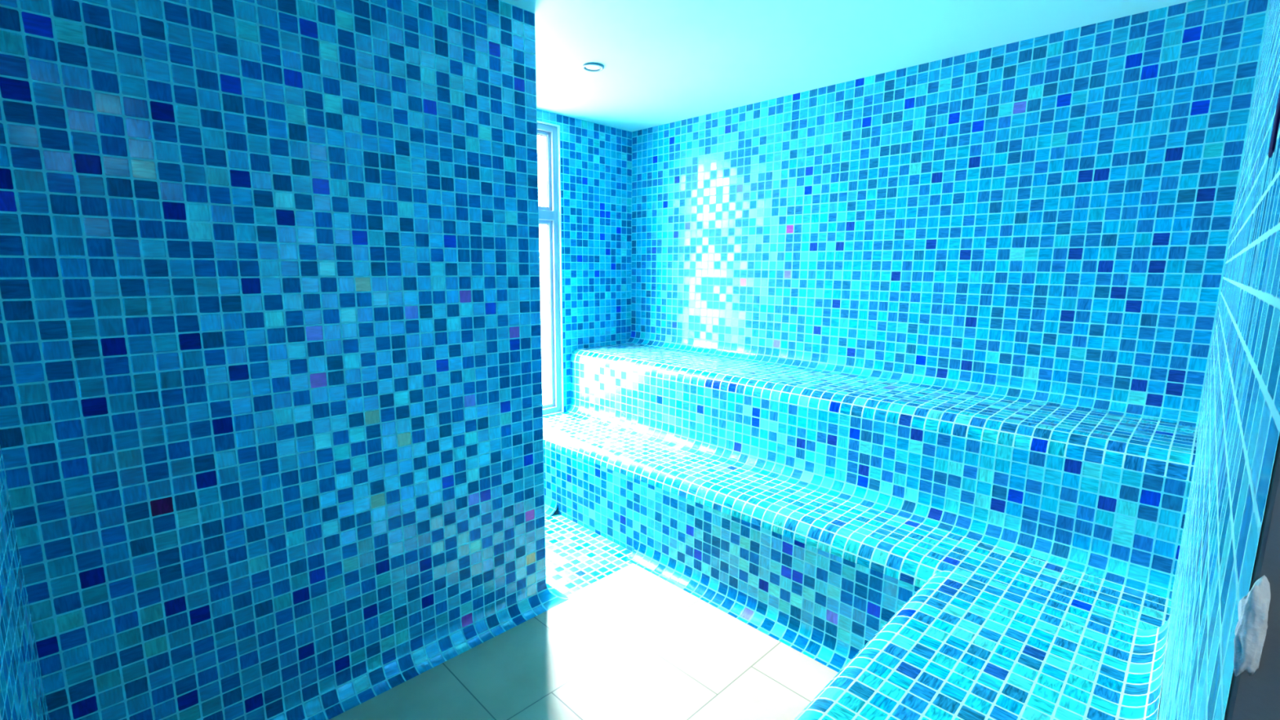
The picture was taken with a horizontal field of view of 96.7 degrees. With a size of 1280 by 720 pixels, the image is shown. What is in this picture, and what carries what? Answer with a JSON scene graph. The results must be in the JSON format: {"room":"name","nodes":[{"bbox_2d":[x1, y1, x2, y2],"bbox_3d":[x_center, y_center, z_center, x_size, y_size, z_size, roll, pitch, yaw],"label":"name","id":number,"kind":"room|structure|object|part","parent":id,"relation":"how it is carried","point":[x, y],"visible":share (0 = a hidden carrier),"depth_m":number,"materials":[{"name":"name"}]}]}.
{"room":"spa","nodes":[
{"label":"spa","id":0,"kind":"room"},
{"bbox_2d":[0,443,49,719],"bbox_3d":[-1.157,0.088,0.972,0.001,2.368,3.031,-9,13,-44],"label":"wall","id":1,"kind":"structure","parent":0,"point":[22,692],"depth_m":1.18,"materials":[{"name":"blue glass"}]},
{"bbox_2d":[0,0,570,719],"bbox_3d":[-0.956,-0.055,1.869,1.562,2.368,0.300,-9,13,-44],"label":"wall partition","id":2,"kind":"structure","parent":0,"point":[271,437],"depth_m":1.65,"materials":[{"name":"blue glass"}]},
{"bbox_2d":[328,563,838,719],"bbox_3d":[0.283,1.170,1.775,3.132,0.001,1.926,-9,13,-44],"label":"floor","id":3,"kind":"structure","parent":0,"point":[631,643],"depth_m":2.05,"materials":[{"name":"tile"}]},
{"bbox_2d":[542,413,1171,719],"bbox_3d":[-0.112,0.829,2.148,1.827,0.546,3.024,-9,13,-44],"label":"tiled bench","id":4,"kind":"object","parent":3,"relation":"on","point":[914,620],"visible":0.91,"depth_m":2.00,"materials":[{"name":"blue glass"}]},
{"bbox_2d":[563,343,1198,598],"bbox_3d":[0.737,0.297,2.917,0.563,0.422,3.012,-9,13,-44],"label":"tiled bench","id":5,"kind":"object","parent":4,"relation":"on","point":[1105,495],"visible":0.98,"depth_m":2.25,"materials":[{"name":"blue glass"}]},
{"bbox_3d":[0.764,0.122,2.916,0.488,0.075,3.009,-9,13,-44],"label":"seat","id":6,"kind":"part","parent":5,"relation":"part of","materials":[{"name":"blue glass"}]},
{"bbox_3d":[0.651,0.792,1.175,1.570,0.150,0.595,-9,13,-44],"label":"seat","id":7,"kind":"part","parent":4,"relation":"part of","materials":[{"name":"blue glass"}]},
{"bbox_2d":[537,109,631,416],"bbox_3d":[-1.143,-0.254,3.089,3.032,2.368,0.001,-9,13,-44],"label":"wall","id":8,"kind":"structure","parent":0,"point":[596,159],"depth_m":3.83,"materials":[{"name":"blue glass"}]},
{"bbox_2d":[537,120,564,417],"bbox_3d":[-0.853,-0.521,3.472,0.780,1.830,0.206,-9,13,-44],"label":"window","id":9,"kind":"structure","parent":8,"relation":"in","point":[549,211],"depth_m":3.68,"materials":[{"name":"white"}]},
{"bbox_3d":[-0.816,-1.143,3.339,0.695,0.475,0.030,-9,13,-44],"label":"sash","id":10,"kind":"part","parent":9,"relation":"part of","materials":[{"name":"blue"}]},
{"bbox_3d":[-0.824,-0.253,3.483,0.695,1.212,0.030,-9,13,-44],"label":"sash","id":11,"kind":"part","parent":9,"relation":"part of","materials":[{"name":"blue"}]},
{"bbox_2d":[544,502,632,595],"bbox_3d":[-0.755,0.982,2.881,3.032,0.001,1.130,-9,13,-44],"label":"floor","id":12,"kind":"structure","parent":0,"point":[576,557],"depth_m":2.87,"materials":[{"name":"blue tile"}]},
{"bbox_2d":[500,0,1194,132],"bbox_3d":[0.268,-1.151,0.821,4.082,0.150,5.050,-9,13,-44],"label":"ceiling","id":13,"kind":"structure","parent":0,"point":[664,61],"depth_m":2.36,"materials":[{"name":"paint"}]},
{"bbox_2d":[582,62,604,71],"bbox_3d":[-0.218,-1.374,2.670,0.100,0.010,0.100,-9,13,-44],"label":"recessed light","id":14,"kind":"object","parent":13,"relation":"in","point":[592,66],"visible":1,"depth_m":2.66,"materials":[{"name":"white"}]},
{"bbox_2d":[623,0,1270,426],"bbox_3d":[0.977,-0.672,2.981,0.075,1.475,3.030,-9,13,-44],"label":"wall","id":15,"kind":"structure","parent":0,"point":[1047,220],"depth_m":2.50,"materials":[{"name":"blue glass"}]},
{"bbox_2d":[1157,0,1279,719],"bbox_3d":[0.977,0.106,0.972,0.001,2.368,3.033,9,13,44],"label":"wall","id":16,"kind":"structure","parent":0,"point":[1238,429],"depth_m":0.54,"materials":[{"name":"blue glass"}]},
{"bbox_2d":[1223,433,1279,719],"bbox_3d":[0.272,0.242,0.095,0.882,2.368,0.254,-9,13,-44],"label":"door","id":17,"kind":"structure","parent":16,"relation":"in","point":[1256,696],"depth_m":0.26,"materials":[{"name":"grey"}]},
{"bbox_2d":[1233,575,1271,676],"bbox_3d":[0.283,0.124,0.264,0.011,0.053,0.010,-9,13,-44],"label":"lump","id":18,"kind":"object","parent":17,"relation":"attached to","point":[1251,629],"visible":1,"depth_m":0.26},
{"bbox_2d":[1267,89,1279,158],"bbox_3d":[0.653,-0.290,0.572,0.055,0.160,0.008,-9,13,-44],"label":"wall panel","id":19,"kind":"object","parent":16,"relation":"attached to","point":[1277,119],"visible":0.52,"depth_m":0.57,"materials":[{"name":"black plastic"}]}
]}

